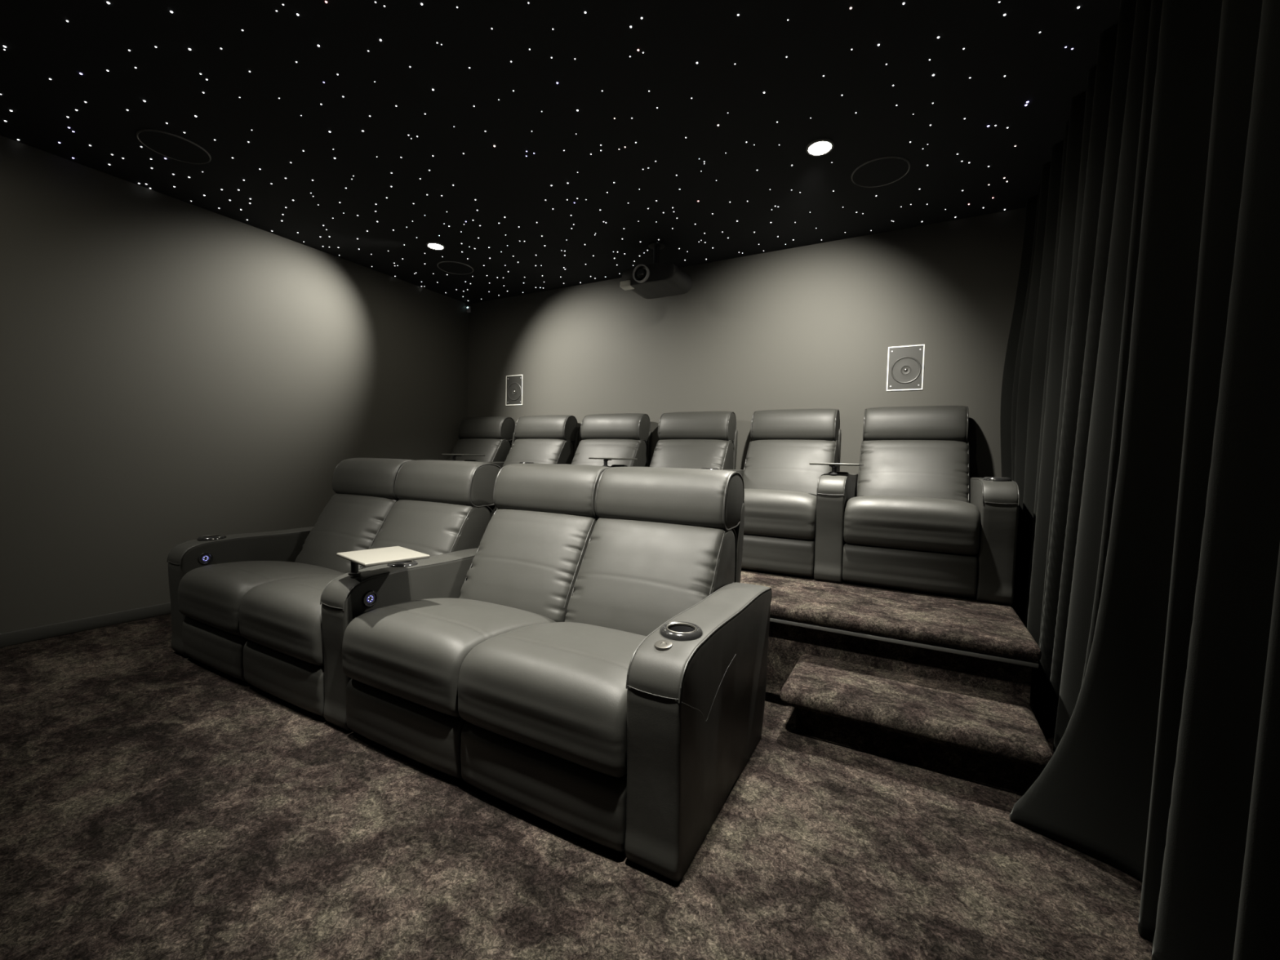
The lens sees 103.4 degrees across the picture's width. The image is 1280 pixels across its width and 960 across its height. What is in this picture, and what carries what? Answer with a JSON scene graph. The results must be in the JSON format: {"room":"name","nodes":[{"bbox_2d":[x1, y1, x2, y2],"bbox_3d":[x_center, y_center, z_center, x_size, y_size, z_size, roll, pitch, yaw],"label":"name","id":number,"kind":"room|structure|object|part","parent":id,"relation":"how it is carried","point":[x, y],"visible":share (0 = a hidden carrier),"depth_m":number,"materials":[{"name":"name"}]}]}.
{"room":"home theater","nodes":[
{"label":"home theater","id":0,"kind":"room"},
{"bbox_2d":[0,135,468,633],"bbox_3d":[-3.229,-0.444,2.764,0.100,2.606,5.789,3,3,28],"label":"wall","id":1,"kind":"structure","parent":0,"point":[174,371],"depth_m":3.15,"materials":[{"name":"grey paint"}]},
{"bbox_2d":[0,602,171,647],"bbox_3d":[-3.558,0.844,2.146,0.016,0.072,4.320,3,3,28],"label":"baseboard","id":2,"kind":"structure","parent":1,"relation":"attached to","point":[26,635],"depth_m":2.86,"materials":[{"name":"grey wood"}]},
{"bbox_2d":[0,0,1120,303],"bbox_3d":[-0.978,-1.690,1.504,5.150,0.100,5.989,3,3,28],"label":"ceiling","id":3,"kind":"structure","parent":0,"point":[818,38],"depth_m":2.29,"materials":[{"name":"black paint"}]},
{"bbox_2d":[136,128,211,164],"bbox_3d":[-2.406,-1.719,2.616,0.286,0.006,0.286,3,3,28],"label":"ceiling speaker","id":4,"kind":"object","parent":3,"relation":"attached to","point":[167,144],"visible":1,"depth_m":2.61,"materials":[{"name":"grey plastic"}]},
{"bbox_2d":[426,241,444,249],"bbox_3d":[-1.526,-1.747,3.776,0.132,0.008,0.132,3,3,28],"label":"recessed light","id":5,"kind":"object","parent":3,"relation":"in","point":[435,246],"visible":1,"depth_m":3.77,"materials":[{"name":"grey"}]},
{"bbox_2d":[436,261,473,274],"bbox_3d":[-1.538,-1.767,4.215,0.286,0.006,0.286,3,3,28],"label":"ceiling speaker","id":6,"kind":"object","parent":3,"relation":"attached to","point":[451,267],"visible":1,"depth_m":4.21,"materials":[{"name":"grey"}]},
{"bbox_2d":[0,31,1040,301],"bbox_3d":[-1.136,-1.648,1.627,4.540,0.003,5.703,3,3,28],"label":"stars","id":7,"kind":"object","parent":3,"relation":"attached to","point":[1039,32],"visible":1,"depth_m":3.41,"materials":[{"name":"white"}]},
{"bbox_2d":[619,241,692,298],"bbox_3d":[0.115,-1.544,3.672,0.433,0.324,0.367,3,3,28],"label":"ceiling projector","id":8,"kind":"object","parent":3,"relation":"hanging from","point":[657,279],"visible":1,"depth_m":3.60,"materials":[{"name":"black plastic"}]},
{"bbox_2d":[619,280,634,290],"bbox_3d":[-0.091,-1.409,3.657,0.087,0.046,0.078,3,3,28],"label":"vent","id":9,"kind":"object","parent":8,"relation":"attached to","point":[626,285],"depth_m":3.63,"materials":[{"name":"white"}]},
{"bbox_2d":[805,138,834,155],"bbox_3d":[0.885,-1.634,2.485,0.132,0.008,0.132,3,3,28],"label":"recessed light","id":10,"kind":"object","parent":3,"relation":"in","point":[819,147],"visible":1,"depth_m":2.48,"materials":[{"name":"grey"}]},
{"bbox_2d":[851,155,910,187],"bbox_3d":[1.278,-1.634,2.690,0.286,0.006,0.286,3,3,28],"label":"ceiling speaker","id":11,"kind":"object","parent":3,"relation":"attached to","point":[884,171],"visible":1,"depth_m":2.68,"materials":[{"name":"grey plastic"}]},
{"bbox_2d":[1000,0,1279,959],"bbox_3d":[1.411,-0.283,1.634,0.311,2.596,3.321,3,3,28],"label":"curtain","id":12,"kind":"object","parent":3,"relation":"hanging from","point":[1140,414],"visible":0.96,"depth_m":1.25,"materials":[{"name":"black fabric"}]},
{"bbox_2d":[0,613,1153,959],"bbox_3d":[-1.043,1.012,1.621,5.150,0.100,5.989,3,3,28],"label":"floor","id":13,"kind":"structure","parent":0,"point":[157,802],"depth_m":1.33,"materials":[{"name":"carpet"}]},
{"bbox_2d":[166,457,501,716],"bbox_3d":[-1.579,0.395,2.674,1.345,1.018,1.027,3,3,28],"label":"loveseat","id":14,"kind":"object","parent":13,"relation":"on","point":[245,606],"visible":0.71,"depth_m":2.54,"materials":[{"name":"grey leather"}]},
{"bbox_3d":[-2.220,0.400,2.583,0.010,0.064,0.064,3,3,28],"label":"control panel","id":15,"kind":"part","parent":14,"relation":"part of","materials":[{"name":"black plastic"}]},
{"bbox_3d":[-2.130,0.588,2.927,0.152,0.580,0.886,3,3,28],"label":"armrest","id":16,"kind":"part","parent":14,"relation":"part of","materials":[{"name":"grey leather"}]},
{"bbox_2d":[177,560,345,636],"bbox_3d":[-1.864,0.552,2.627,0.593,0.261,0.664,3,3,28],"label":"seat cushion","id":17,"kind":"object","parent":14,"relation":"on","point":[211,593],"depth_m":2.38,"materials":[{"name":"grey leather"}]},
{"bbox_2d":[239,574,342,665],"bbox_3d":[-1.339,0.576,2.343,0.593,0.261,0.664,3,3,28],"label":"seat cushion","id":18,"kind":"object","parent":14,"relation":"on","point":[281,619],"depth_m":2.06,"materials":[{"name":"grey leather"}]},
{"bbox_3d":[-1.672,0.327,2.962,0.589,0.485,0.424,3,3,28],"label":"backrest","id":19,"kind":"part","parent":14,"relation":"part of","materials":[{"name":"grey leather"}]},
{"bbox_3d":[-1.147,0.352,2.678,0.589,0.485,0.424,3,3,28],"label":"backrest","id":20,"kind":"part","parent":14,"relation":"part of","materials":[{"name":"grey leather"}]},
{"bbox_2d":[320,463,772,881],"bbox_3d":[-0.328,0.454,1.996,1.500,1.018,1.027,3,3,28],"label":"loveseat","id":21,"kind":"object","parent":13,"relation":"on","point":[595,668],"visible":0.99,"depth_m":1.68,"materials":[{"name":"grey leather"}]},
{"bbox_3d":[-1.037,0.456,1.942,0.010,0.064,0.064,3,3,28],"label":"control panel","id":22,"kind":"part","parent":21,"relation":"part of","materials":[{"name":"black plastic"}]},
{"bbox_2d":[336,546,430,575],"bbox_3d":[-0.985,0.326,1.936,0.280,0.088,0.235,3,3,40],"label":"tray","id":23,"kind":"object","parent":21,"relation":"on","point":[380,556],"visible":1,"depth_m":1.91,"materials":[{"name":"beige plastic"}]},
{"bbox_3d":[-1.108,0.331,1.962,0.044,0.070,0.044,3,3,40],"label":"post","id":24,"kind":"part","parent":23,"relation":"part of","materials":[{"name":"black plastic"}]},
{"bbox_3d":[-0.947,0.644,2.286,0.152,0.580,0.886,3,3,28],"label":"armrest","id":25,"kind":"part","parent":21,"relation":"part of","materials":[{"name":"grey leather"}]},
{"bbox_2d":[342,598,555,716],"bbox_3d":[-0.681,0.607,1.987,0.593,0.261,0.664,3,3,28],"label":"seat cushion","id":26,"kind":"object","parent":21,"relation":"on","point":[411,653],"depth_m":1.74,"materials":[{"name":"grey leather"}]},
{"bbox_3d":[-0.489,0.383,2.321,0.589,0.485,0.424,3,3,28],"label":"backrest","id":27,"kind":"part","parent":21,"relation":"part of","materials":[{"name":"grey leather"}]},
{"bbox_2d":[457,622,646,777],"bbox_3d":[-0.156,0.632,1.702,0.593,0.261,0.664,3,3,28],"label":"seat cushion","id":28,"kind":"object","parent":21,"relation":"on","point":[557,693],"depth_m":1.43,"materials":[{"name":"grey leather"}]},
{"bbox_3d":[0.036,0.407,2.037,0.589,0.485,0.424,3,3,28],"label":"backrest","id":29,"kind":"part","parent":21,"relation":"part of","materials":[{"name":"grey leather"}]},
{"bbox_2d":[653,640,672,651],"bbox_3d":[0.061,0.431,1.320,0.048,0.014,0.048,3,3,28],"label":"button","id":30,"kind":"object","parent":21,"relation":"attached to","point":[659,645],"depth_m":1.31,"materials":[{"name":"grey metal"}]},
{"bbox_3d":[0.236,0.699,1.645,0.152,0.580,0.886,3,3,28],"label":"armrest","id":31,"kind":"part","parent":21,"relation":"part of","materials":[{"name":"grey leather"}]},
{"bbox_2d":[740,568,1041,703],"bbox_3d":[-0.196,0.693,3.572,4.550,0.412,1.533,3,3,28],"label":"platform","id":32,"kind":"object","parent":13,"relation":"on","point":[967,641],"visible":0.38,"depth_m":2.15,"materials":[{"name":"carpet"}]},
{"bbox_2d":[447,416,515,468],"bbox_3d":[-1.646,-0.104,4.653,0.742,1.018,0.970,3,3,28],"label":"recliner chair","id":33,"kind":"object","parent":32,"relation":"on","point":[492,437],"visible":0.23,"depth_m":4.84,"materials":[{"name":"grey leather"}]},
{"bbox_2d":[441,453,484,460],"bbox_3d":[-1.498,-0.187,4.289,0.260,0.063,0.242,3,3,28],"label":"tray","id":34,"kind":"object","parent":33,"relation":"on","point":[454,455],"visible":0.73,"depth_m":4.20,"materials":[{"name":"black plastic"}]},
{"bbox_3d":[-1.601,-0.166,4.881,0.595,0.486,0.394,3,3,28],"label":"backrest","id":35,"kind":"part","parent":33,"relation":"part of","materials":[{"name":"grey leather"}]},
{"bbox_3d":[-1.396,0.125,4.504,0.142,0.580,0.886,3,3,28],"label":"armrest","id":36,"kind":"part","parent":33,"relation":"part of","materials":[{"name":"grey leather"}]},
{"bbox_2d":[502,414,578,467],"bbox_3d":[-0.992,-0.073,4.299,0.742,1.018,0.970,3,3,28],"label":"recliner chair","id":37,"kind":"object","parent":32,"relation":"on","point":[540,439],"visible":0.34,"depth_m":4.50,"materials":[{"name":"grey leather"}]},
{"bbox_3d":[-0.948,-0.135,4.527,0.595,0.486,0.394,3,3,28],"label":"backrest","id":38,"kind":"part","parent":37,"relation":"part of","materials":[{"name":"grey leather"}]},
{"bbox_2d":[571,413,651,466],"bbox_3d":[-0.338,-0.042,3.945,0.742,1.018,0.970,3,3,28],"label":"recliner chair","id":39,"kind":"object","parent":32,"relation":"on","point":[622,435],"visible":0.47,"depth_m":4.15,"materials":[{"name":"grey leather"}]},
{"bbox_3d":[-0.294,-0.104,4.173,0.595,0.486,0.394,3,3,28],"label":"backrest","id":40,"kind":"part","parent":39,"relation":"part of","materials":[{"name":"grey leather"}]},
{"bbox_2d":[588,457,637,466],"bbox_3d":[-0.190,-0.126,3.580,0.260,0.063,0.242,3,3,28],"label":"tray","id":41,"kind":"object","parent":39,"relation":"on","point":[606,460],"visible":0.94,"depth_m":3.48,"materials":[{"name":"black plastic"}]},
{"bbox_3d":[-0.237,-0.114,3.494,0.044,0.045,0.044,3,3,28],"label":"post","id":42,"kind":"part","parent":41,"relation":"part of","materials":[{"name":"black plastic"}]},
{"bbox_2d":[649,411,743,475],"bbox_3d":[0.316,-0.012,3.591,0.742,1.018,0.970,3,3,28],"label":"recliner chair","id":43,"kind":"object","parent":32,"relation":"on","point":[704,440],"visible":0.34,"depth_m":3.80,"materials":[{"name":"grey leather"}]},
{"bbox_3d":[0.360,-0.073,3.819,0.595,0.486,0.394,3,3,28],"label":"backrest","id":44,"kind":"part","parent":43,"relation":"part of","materials":[{"name":"grey leather"}]},
{"bbox_3d":[0.566,0.218,3.441,0.142,0.580,0.886,3,3,28],"label":"armrest","id":45,"kind":"part","parent":43,"relation":"part of","materials":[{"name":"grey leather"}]},
{"bbox_2d":[741,408,857,582],"bbox_3d":[0.969,0.019,3.236,0.742,1.018,0.970,3,3,28],"label":"recliner chair","id":46,"kind":"object","parent":32,"relation":"on","point":[794,508],"visible":0.83,"depth_m":2.88,"materials":[{"name":"grey leather"}]},
{"bbox_2d":[743,488,817,539],"bbox_3d":[0.829,0.181,3.143,0.599,0.261,0.664,3,3,28],"label":"seat cushion","id":47,"kind":"object","parent":46,"relation":"on","point":[769,513],"depth_m":2.81,"materials":[{"name":"grey leather"}]},
{"bbox_3d":[1.014,-0.043,3.464,0.595,0.486,0.394,3,3,28],"label":"backrest","id":48,"kind":"part","parent":46,"relation":"part of","materials":[{"name":"grey leather"}]},
{"bbox_3d":[1.220,0.248,3.087,0.142,0.580,0.886,3,3,28],"label":"armrest","id":49,"kind":"part","parent":46,"relation":"part of","materials":[{"name":"grey leather"}]},
{"bbox_2d":[809,462,863,475],"bbox_3d":[1.118,-0.064,2.872,0.260,0.063,0.242,3,3,28],"label":"tray","id":50,"kind":"object","parent":46,"relation":"on","point":[833,465],"visible":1,"depth_m":2.77,"materials":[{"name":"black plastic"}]},
{"bbox_3d":[1.070,-0.052,2.785,0.044,0.045,0.044,3,3,28],"label":"post","id":51,"kind":"part","parent":50,"relation":"part of","materials":[{"name":"black plastic"}]},
{"bbox_2d":[842,405,1019,604],"bbox_3d":[1.623,0.050,2.882,0.742,1.018,0.970,3,3,28],"label":"recliner chair","id":52,"kind":"object","parent":32,"relation":"on","point":[917,520],"visible":1,"depth_m":2.57,"materials":[{"name":"grey leather"}]},
{"bbox_2d":[843,495,980,555],"bbox_3d":[1.483,0.212,2.789,0.599,0.261,0.664,3,3,28],"label":"seat cushion","id":53,"kind":"object","parent":52,"relation":"on","point":[916,525],"depth_m":2.51,"materials":[{"name":"grey leather"}]},
{"bbox_3d":[1.668,-0.012,3.110,0.595,0.486,0.394,3,3,28],"label":"backrest","id":54,"kind":"part","parent":52,"relation":"part of","materials":[{"name":"grey leather"}]},
{"bbox_3d":[1.873,0.279,2.733,0.142,0.580,0.886,3,3,28],"label":"armrest","id":55,"kind":"part","parent":52,"relation":"part of","materials":[{"name":"grey leather"}]},
{"bbox_2d":[780,653,1053,795],"bbox_3d":[0.988,0.900,1.908,0.835,0.198,0.407,3,3,28],"label":"carpeted step","id":56,"kind":"structure","parent":13,"relation":"on","point":[987,737],"depth_m":1.80,"materials":[{"name":"carpet"}]},
{"bbox_2d":[467,207,1026,477],"bbox_3d":[0.394,-0.416,4.149,5.150,2.606,0.100,3,3,28],"label":"wall","id":57,"kind":"structure","parent":0,"point":[815,326],"depth_m":3.71,"materials":[{"name":"grey paint"}]},
{"bbox_2d":[466,306,471,312],"bbox_3d":[-1.765,-1.758,5.203,0.034,0.062,0.030,3,3,28],"label":"sensor","id":58,"kind":"object","parent":57,"relation":"attached to","point":[468,308],"visible":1,"depth_m":5.19,"materials":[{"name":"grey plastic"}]},
{"bbox_2d":[506,374,523,405],"bbox_3d":[-1.235,-0.880,4.956,0.213,0.292,0.013,3,3,28],"label":"wall speaker","id":59,"kind":"object","parent":57,"relation":"attached to","point":[514,384],"visible":1,"depth_m":4.96,"materials":[{"name":"white plastic"}]},
{"bbox_2d":[886,344,924,391],"bbox_3d":[1.751,-0.740,3.338,0.213,0.292,0.013,3,3,28],"label":"wall speaker","id":60,"kind":"object","parent":57,"relation":"attached to","point":[905,364],"visible":1,"depth_m":3.34,"materials":[{"name":"white plastic"}]}
]}

